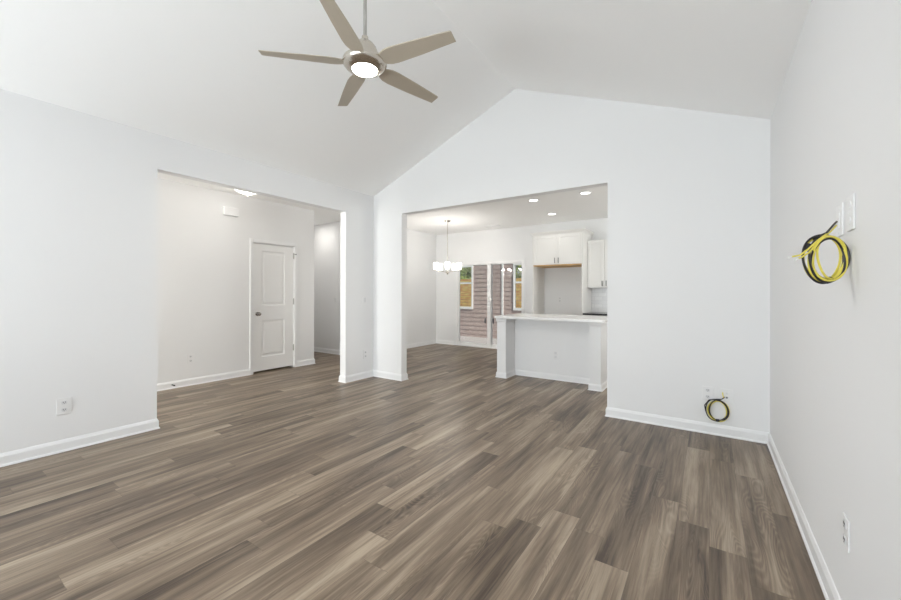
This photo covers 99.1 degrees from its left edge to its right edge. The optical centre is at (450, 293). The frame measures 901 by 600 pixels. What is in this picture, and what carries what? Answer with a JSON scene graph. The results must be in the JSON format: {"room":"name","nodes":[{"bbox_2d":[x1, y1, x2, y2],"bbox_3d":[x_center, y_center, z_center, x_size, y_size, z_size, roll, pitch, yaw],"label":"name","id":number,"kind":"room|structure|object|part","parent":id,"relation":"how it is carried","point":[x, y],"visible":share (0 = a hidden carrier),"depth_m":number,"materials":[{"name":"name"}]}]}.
{"room":"empty living room","nodes":[
{"label":"empty living room","id":0,"kind":"room"},
{"bbox_2d":[0,89,373,452],"bbox_3d":[-3.021,-0.112,3.163,0.115,2.710,6.452,0,0,34],"label":"wall","id":1,"kind":"structure","parent":0,"point":[78,190],"depth_m":3.17,"materials":[{"name":"white paint"}]},
{"bbox_2d":[56,397,71,415],"bbox_3d":[-3.042,0.887,3.023,0.009,0.130,0.088,0,0,34],"label":"wall outlet","id":2,"kind":"object","parent":1,"relation":"attached to","point":[63,405],"visible":1,"depth_m":3.02,"materials":[{"name":"white plastic"}]},
{"bbox_2d":[0,418,159,466],"bbox_3d":[-3.786,1.194,2.037,0.155,0.094,3.734,0,0,34],"label":"baseboard","id":3,"kind":"structure","parent":1,"relation":"attached to","point":[42,450],"depth_m":3.07,"materials":[{"name":"white paint"}]},
{"bbox_2d":[362,296,366,303],"bbox_3d":[-1.260,0.097,5.649,0.014,0.122,0.090,0,0,34],"label":"light switch","id":4,"kind":"object","parent":1,"relation":"attached to","point":[364,298],"visible":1,"depth_m":5.64,"materials":[{"name":"white plastic"}]},
{"bbox_2d":[363,350,366,358],"bbox_3d":[-1.254,0.895,5.665,0.009,0.125,0.080,0,0,34],"label":"wall outlet","id":5,"kind":"object","parent":1,"relation":"attached to","point":[364,351],"visible":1,"depth_m":5.65,"materials":[{"name":"white plastic"}]},
{"bbox_2d":[157,178,313,383],"bbox_3d":[-4.311,-0.115,4.116,0.115,2.710,6.584,0,0,34],"label":"wall","id":6,"kind":"structure","parent":0,"point":[203,253],"depth_m":5.41,"materials":[{"name":"white paint"}]},
{"bbox_2d":[187,354,193,362],"bbox_3d":[-3.512,0.880,5.189,0.009,0.122,0.078,0,0,34],"label":"wall outlet","id":7,"kind":"object","parent":6,"relation":"attached to","point":[190,357],"visible":1,"depth_m":5.19,"materials":[{"name":"white plastic"}]},
{"bbox_2d":[157,369,249,390],"bbox_3d":[-4.580,1.192,3.602,0.020,0.094,5.435,0,0,34],"label":"baseboard","id":8,"kind":"structure","parent":6,"relation":"attached to","point":[222,376],"depth_m":5.29,"materials":[{"name":"white paint"}]},
{"bbox_2d":[223,206,238,216],"bbox_3d":[-3.203,-1.193,5.605,0.047,0.120,0.210,0,0,34],"label":"door chime","id":9,"kind":"object","parent":6,"relation":"attached to","point":[228,211],"visible":1,"depth_m":5.58,"materials":[{"name":"white paint"}]},
{"bbox_2d":[249,238,297,374],"bbox_3d":[-2.878,0.201,6.220,0.132,2.085,0.810,0,0,34],"label":"trim","id":10,"kind":"structure","parent":6,"relation":"attached to","point":[252,241],"depth_m":6.06,"materials":[{"name":"white paint"}]},
{"bbox_2d":[253,243,296,371],"bbox_3d":[-2.818,0.217,6.209,0.107,1.988,0.729,0,0,34],"label":"door","id":11,"kind":"structure","parent":6,"relation":"in","point":[273,347],"depth_m":6.19,"materials":[{"name":"white paint"}]},
{"bbox_2d":[297,358,315,366],"bbox_3d":[-3.240,1.195,7.171,1.800,0.094,0.359,0,0,34],"label":"baseboard","id":12,"kind":"structure","parent":6,"relation":"attached to","point":[308,361],"depth_m":6.66,"materials":[{"name":"white paint"}]},
{"bbox_2d":[314,221,339,349],"bbox_3d":[-2.560,-0.111,8.081,1.900,2.710,0.115,0,0,34],"label":"wall","id":13,"kind":"structure","parent":0,"point":[326,236],"depth_m":8.02,"materials":[{"name":"white paint"}]},
{"bbox_2d":[0,0,810,234],"bbox_3d":[-0.895,-2.008,3.921,9.515,1.092,10.315,0,0,34],"label":"ceiling","id":14,"kind":"structure","parent":0,"point":[194,72],"depth_m":3.18,"materials":[{"name":"white paint"}]},
{"bbox_2d":[234,189,254,196],"bbox_3d":[-2.689,-1.375,5.086,0.390,0.182,0.390,0,0,34],"label":"hall light","id":15,"kind":"object","parent":14,"relation":"attached to","point":[239,191],"visible":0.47,"depth_m":5.05,"materials":[{"name":"white glass"}]},
{"bbox_2d":[258,0,455,105],"bbox_3d":[-0.531,-1.935,2.555,1.238,0.937,1.239,0,0,34],"label":"ceiling fan","id":16,"kind":"object","parent":14,"relation":"hanging from","point":[363,60],"visible":1,"depth_m":2.46,"materials":[{"name":"beige wood"}]},
{"bbox_3d":[-0.951,-1.524,2.478,0.518,0.034,0.123,0,0,-11],"label":"blade","id":17,"kind":"part","parent":16,"relation":"part of","materials":[{"name":"beige wood"}]},
{"bbox_3d":[-0.619,-1.523,2.163,0.123,0.034,0.518,0,0,7],"label":"blade","id":18,"kind":"part","parent":16,"relation":"part of","materials":[{"name":"beige wood"}]},
{"bbox_3d":[-0.754,-1.523,2.890,0.123,0.034,0.518,0,0,-29],"label":"blade","id":19,"kind":"part","parent":16,"relation":"part of","materials":[{"name":"beige wood"}]},
{"bbox_3d":[-0.568,-1.517,2.549,0.290,0.073,0.290,0,0,34],"label":"lamp shade","id":20,"kind":"part","parent":16,"relation":"part of","materials":[{"name":"white glass"}]},
{"bbox_3d":[-0.300,-1.522,2.830,0.123,0.034,0.518,0,0,43],"label":"blade","id":21,"kind":"part","parent":16,"relation":"part of","materials":[{"name":"beige wood"}]},
{"bbox_3d":[-0.217,-1.522,2.381,0.518,0.034,0.123,0,0,25],"label":"blade","id":22,"kind":"part","parent":16,"relation":"part of","materials":[{"name":"beige wood"}]},
{"bbox_2d":[433,220,461,274],"bbox_3d":[-0.047,-0.919,7.703,0.564,1.083,0.545,0,0,34],"label":"chandelier","id":23,"kind":"object","parent":14,"relation":"hanging from","point":[437,267],"visible":1,"depth_m":7.64,"materials":[{"name":"white glass"}]},
{"bbox_3d":[-0.294,-0.541,7.608,0.098,0.139,0.098,0,0,34],"label":"lamp shade","id":24,"kind":"part","parent":23,"relation":"part of","materials":[{"name":"white glass"}]},
{"bbox_3d":[-0.207,-0.541,7.883,0.098,0.139,0.098,0,0,34],"label":"lamp shade","id":25,"kind":"part","parent":23,"relation":"part of","materials":[{"name":"white glass"}]},
{"bbox_3d":[-0.060,-0.958,7.686,0.011,0.945,0.011,0,0,34],"label":"stem","id":26,"kind":"part","parent":23,"relation":"part of","materials":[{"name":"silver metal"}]},
{"bbox_3d":[-0.059,-0.541,7.441,0.098,0.139,0.098,0,0,34],"label":"lamp shade","id":27,"kind":"part","parent":23,"relation":"part of","materials":[{"name":"white glass"}]},
{"bbox_3d":[0.081,-0.540,7.886,0.098,0.139,0.098,0,0,34],"label":"lamp shade","id":28,"kind":"part","parent":23,"relation":"part of","materials":[{"name":"white glass"}]},
{"bbox_3d":[0.172,-0.540,7.612,0.098,0.139,0.098,0,0,34],"label":"lamp shade","id":29,"kind":"part","parent":23,"relation":"part of","materials":[{"name":"white glass"}]},
{"bbox_2d":[527,199,538,201],"bbox_3d":[1.296,-1.453,5.996,0.188,0.008,0.188,0,0,34],"label":"recessed light","id":30,"kind":"object","parent":14,"relation":"in","point":[529,200],"visible":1,"depth_m":5.99,"materials":[{"name":"white plastic"}]},
{"bbox_2d":[579,191,591,194],"bbox_3d":[1.951,-1.451,5.553,0.188,0.008,0.188,0,0,34],"label":"recessed light","id":31,"kind":"object","parent":14,"relation":"in","point":[583,192],"visible":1,"depth_m":5.54,"materials":[{"name":"white plastic"}]},
{"bbox_2d":[0,343,825,599],"bbox_3d":[-0.911,1.323,3.878,9.350,0.150,10.205,0,0,34],"label":"floor","id":32,"kind":"structure","parent":0,"point":[454,479],"depth_m":2.28,"materials":[{"name":"brown wood"}]},
{"bbox_2d":[338,370,407,382],"bbox_3d":[-1.099,1.200,5.505,0.717,0.094,0.686,0,0,34],"label":"baseboard","id":33,"kind":"structure","parent":32,"relation":"on","point":[381,374],"depth_m":5.56,"materials":[{"name":"white paint"}]},
{"bbox_2d":[494,313,606,391],"bbox_3d":[1.556,0.795,5.665,1.560,0.918,0.930,0,0,34],"label":"kitchen island","id":34,"kind":"object","parent":32,"relation":"on","point":[567,348],"visible":0.9,"depth_m":5.56,"materials":[{"name":"white paint"}]},
{"bbox_3d":[0.851,0.809,5.850,0.145,0.885,0.335,0,0,34],"label":"post","id":35,"kind":"part","parent":34,"relation":"part of","materials":[{"name":"white paint"}]},
{"bbox_3d":[0.843,0.395,5.837,0.169,0.055,0.327,0,0,34],"label":"cap moulding","id":36,"kind":"part","parent":34,"relation":"part of","materials":[{"name":"white paint"}]},
{"bbox_2d":[494,313,606,322],"bbox_3d":[1.557,0.352,5.665,1.560,0.033,0.930,0,0,34],"label":"island countertop","id":37,"kind":"structure","parent":34,"relation":"on","point":[553,317],"depth_m":5.40,"materials":[{"name":"white stone"}]},
{"bbox_3d":[1.537,1.212,5.669,1.525,0.083,0.845,0,0,34],"label":"baseboard","id":38,"kind":"part","parent":34,"relation":"part of","materials":[{"name":"white paint"}]},
{"bbox_3d":[1.955,0.397,5.084,0.164,0.055,0.327,0,0,34],"label":"cap moulding","id":39,"kind":"part","parent":34,"relation":"part of","materials":[{"name":"white paint"}]},
{"bbox_3d":[1.963,0.812,5.097,0.140,0.885,0.335,0,0,34],"label":"post","id":40,"kind":"part","parent":34,"relation":"part of","materials":[{"name":"white paint"}]},
{"bbox_2d":[530,228,593,314],"bbox_3d":[2.176,0.035,7.529,1.061,2.440,0.658,0,0,34],"label":"tall cabinet","id":41,"kind":"object","parent":32,"relation":"on","point":[561,248],"visible":0.8,"depth_m":7.32,"materials":[{"name":"white paint"}]},
{"bbox_3d":[1.793,0.062,7.815,0.020,2.385,0.614,0,0,34],"label":"panel","id":42,"kind":"part","parent":41,"relation":"part of","materials":[{"name":"white paint"}]},
{"bbox_3d":[1.831,-0.839,7.431,0.463,0.563,0.019,0,0,34],"label":"door","id":43,"kind":"part","parent":41,"relation":"part of","materials":[{"name":"white paint"}]},
{"bbox_3d":[2.189,-0.541,7.549,0.930,0.022,0.612,0,0,34],"label":"panel","id":44,"kind":"part","parent":41,"relation":"part of","materials":[{"name":"brown wood"}]},
{"bbox_3d":[2.178,-1.155,7.529,1.061,0.060,0.657,0,0,34],"label":"crown moulding","id":45,"kind":"part","parent":41,"relation":"part of","materials":[{"name":"white paint"}]},
{"bbox_3d":[2.215,-0.838,7.171,0.457,0.563,0.019,0,0,34],"label":"door","id":46,"kind":"part","parent":41,"relation":"part of","materials":[{"name":"white paint"}]},
{"bbox_3d":[2.581,0.064,7.281,0.023,2.385,0.614,0,0,34],"label":"panel","id":47,"kind":"part","parent":41,"relation":"part of","materials":[{"name":"white paint"}]},
{"bbox_3d":[3.945,0.827,6.348,3.280,0.865,0.629,0,0,34],"label":"base cabinet","id":48,"kind":"object","parent":32,"relation":"on","visible":0},
{"bbox_2d":[583,312,606,315],"bbox_3d":[3.958,0.378,6.340,3.310,0.031,0.629,0,0,34],"label":"countertop","id":49,"kind":"structure","parent":48,"relation":"on","point":[587,313],"depth_m":6.92,"materials":[{"name":"stone"}]},
{"bbox_2d":[407,229,435,343],"bbox_3d":[-1.097,-0.108,8.652,0.115,2.710,2.470,0,0,34],"label":"wall","id":50,"kind":"structure","parent":0,"point":[421,247],"depth_m":9.14,"materials":[{"name":"white paint"}]},
{"bbox_2d":[314,340,453,354],"bbox_3d":[-1.464,1.200,8.422,3.550,0.094,1.559,0,0,-20],"label":"baseboard","id":51,"kind":"structure","parent":50,"relation":"attached to","point":[316,349],"depth_m":8.92,"materials":[{"name":"white paint"}]},
{"bbox_2d":[436,218,607,340],"bbox_3d":[2.740,-0.098,7.616,7.630,2.710,0.115,0,0,34],"label":"wall","id":52,"kind":"structure","parent":0,"point":[514,242],"depth_m":8.47,"materials":[{"name":"white paint"}]},
{"bbox_2d":[456,260,523,348],"bbox_3d":[0.883,0.260,8.847,1.757,1.985,0.126,0,0,34],"label":"door","id":53,"kind":"structure","parent":52,"relation":"in","point":[490,320],"depth_m":8.82,"materials":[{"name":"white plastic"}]},
{"bbox_3d":[0.545,0.264,9.067,0.850,1.905,0.035,0,0,34],"label":"panel","id":54,"kind":"part","parent":53,"relation":"part of","materials":[{"name":"glass"}]},
{"bbox_3d":[1.254,0.266,8.636,0.807,1.905,0.035,0,0,34],"label":"panel","id":55,"kind":"part","parent":53,"relation":"part of","materials":[{"name":"glass"}]},
{"bbox_2d":[454,258,525,344],"bbox_3d":[0.860,0.237,8.811,1.847,2.030,0.012,0,0,34],"label":"trim","id":56,"kind":"structure","parent":52,"relation":"attached to","point":[524,259],"depth_m":8.94,"materials":[{"name":"white paint"}]},
{"bbox_2d":[587,239,607,287],"bbox_3d":[3.028,-0.553,7.131,0.880,0.890,0.364,0,0,34],"label":"upper cabinet","id":57,"kind":"object","parent":52,"relation":"attached to","point":[597,250],"visible":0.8,"depth_m":7.16,"materials":[{"name":"white paint"}]},
{"bbox_3d":[3.079,-0.553,6.931,0.564,0.878,0.019,0,0,34],"label":"door","id":58,"kind":"part","parent":57,"relation":"part of","materials":[{"name":"white paint"}]},
{"bbox_2d":[591,288,606,311],"bbox_3d":[4.133,0.130,6.597,3.310,0.466,0.010,0,0,34],"label":"backsplash","id":59,"kind":"structure","parent":52,"relation":"attached to","point":[598,295],"depth_m":7.44,"materials":[{"name":"white tile"}]},
{"bbox_2d":[373,89,770,432],"bbox_3d":[1.271,-0.573,4.224,6.032,3.652,0.115,0,0,34],"label":"wall","id":60,"kind":"structure","parent":0,"point":[688,255],"depth_m":3.72,"materials":[{"name":"white paint"}]},
{"bbox_2d":[605,407,768,443],"bbox_3d":[2.691,1.210,3.260,2.592,0.094,0.155,0,0,34],"label":"baseboard","id":61,"kind":"structure","parent":60,"relation":"attached to","point":[684,424],"depth_m":3.51,"materials":[{"name":"white paint"}]},
{"bbox_2d":[702,386,713,400],"bbox_3d":[2.308,0.895,3.445,0.086,0.122,0.009,0,0,34],"label":"wall outlet","id":62,"kind":"object","parent":60,"relation":"attached to","point":[707,392],"visible":1,"depth_m":3.44,"materials":[{"name":"white plastic"}]},
{"bbox_2d":[704,392,729,421],"bbox_3d":[2.353,1.001,3.394,0.188,0.270,0.031,0,0,34],"label":"cable coil","id":63,"kind":"object","parent":60,"relation":"attached to","point":[725,418],"visible":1,"depth_m":3.39,"materials":[{"name":"black"}]},
{"bbox_2d":[721,389,732,403],"bbox_3d":[2.420,0.901,3.363,0.088,0.122,0.018,0,0,34],"label":"plate","id":64,"kind":"object","parent":60,"relation":"attached to","point":[728,394],"visible":1,"depth_m":3.36,"materials":[{"name":"white plastic"}]},
{"bbox_2d":[770,0,900,599],"bbox_3d":[0.909,-0.103,0.503,0.115,2.710,6.452,0,0,34],"label":"wall","id":65,"kind":"structure","parent":0,"point":[835,347],"depth_m":1.42,"materials":[{"name":"white paint"}]},
{"bbox_2d":[767,433,840,599],"bbox_3d":[0.850,1.205,0.541,0.020,0.094,6.452,0,0,34],"label":"baseboard","id":66,"kind":"structure","parent":65,"relation":"attached to","point":[830,592],"depth_m":1.93,"materials":[{"name":"white paint"}]},
{"bbox_2d":[787,221,850,283],"bbox_3d":[1.302,-0.149,1.368,0.234,0.231,0.045,0,0,-6],"label":"cable coil","id":67,"kind":"object","parent":65,"relation":"attached to","point":[810,248],"visible":1,"depth_m":1.36,"materials":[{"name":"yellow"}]},
{"bbox_2d":[836,203,843,236],"bbox_3d":[1.489,-0.279,1.471,0.010,0.122,0.086,0,0,34],"label":"plate","id":68,"kind":"object","parent":65,"relation":"attached to","point":[840,208],"visible":0.89,"depth_m":1.45,"materials":[{"name":"white plastic"}]},
{"bbox_2d":[836,212,839,228],"bbox_3d":[1.486,-0.279,1.472,0.004,0.060,0.040,0,0,34],"label":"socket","id":69,"kind":"object","parent":68,"relation":"attached to","point":[837,213],"depth_m":1.46,"materials":[{"name":"white plastic"}]},
{"bbox_2d":[842,512,849,552],"bbox_3d":[1.435,0.866,1.395,0.009,0.112,0.074,0,0,34],"label":"wall outlet","id":70,"kind":"object","parent":65,"relation":"attached to","point":[845,522],"visible":1,"depth_m":1.38,"materials":[{"name":"white plastic"}]},
{"bbox_2d":[846,193,854,231],"bbox_3d":[1.413,-0.285,1.358,0.008,0.124,0.086,0,0,34],"label":"wall outlet","id":71,"kind":"object","parent":65,"relation":"attached to","point":[850,201],"visible":1,"depth_m":1.35,"materials":[{"name":"white plastic"}]},
{"bbox_2d":[847,201,850,208],"bbox_3d":[1.411,-0.313,1.359,0.002,0.027,0.035,0,0,34],"label":"socket","id":72,"kind":"object","parent":71,"relation":"attached to","point":[848,202],"depth_m":1.36,"materials":[{"name":"white plastic"}]},
{"bbox_2d":[847,217,850,224],"bbox_3d":[1.411,-0.256,1.359,0.002,0.027,0.035,0,0,34],"label":"socket","id":73,"kind":"object","parent":71,"relation":"attached to","point":[848,218],"depth_m":1.36,"materials":[{"name":"white plastic"}]},
{"label":"outside","id":74,"kind":"structure","parent":0,"visible":0},
{"bbox_3d":[7.065,1.832,19.366,70.000,0.470,80.000,0,0,34],"label":"ground","id":75,"kind":"structure","parent":74,"visible":0},
{"bbox_2d":[460,267,470,305],"bbox_3d":[1.121,-1.627,26.277,4.736,6.426,4.768,0,0,34],"label":"tree","id":76,"kind":"object","parent":75,"relation":"on","point":[466,271],"visible":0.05,"depth_m":25.14,"materials":[{"name":"green plant"}]},
{"bbox_2d":[460,278,521,307],"bbox_3d":[2.442,0.381,21.362,32.100,2.410,0.120,0,0,34],"label":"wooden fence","id":77,"kind":"object","parent":75,"relation":"on","point":[465,289],"visible":0.02,"depth_m":22.24,"materials":[{"name":"wood"}]},
{"bbox_2d":[516,265,521,287],"bbox_3d":[5.035,-1.332,24.930,3.221,5.857,3.309,0,0,34],"label":"tree","id":78,"kind":"object","parent":75,"relation":"on","point":[518,275],"visible":0.06,"depth_m":24.51,"materials":[{"name":"green plant"}]},
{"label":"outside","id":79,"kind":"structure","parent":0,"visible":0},
{"bbox_2d":[460,336,496,343],"bbox_3d":[1.516,1.664,11.167,18.000,0.180,4.400,0,0,34],"label":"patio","id":80,"kind":"structure","parent":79,"point":[462,338],"depth_m":12.85,"materials":[{"name":"concrete"}]},
{"bbox_2d":[460,263,521,338],"bbox_3d":[2.186,-0.260,13.041,13.000,3.770,0.150,0,0,34],"label":"neighbouring building","id":81,"kind":"structure","parent":80,"relation":"on","point":[472,324],"depth_m":13.64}
]}

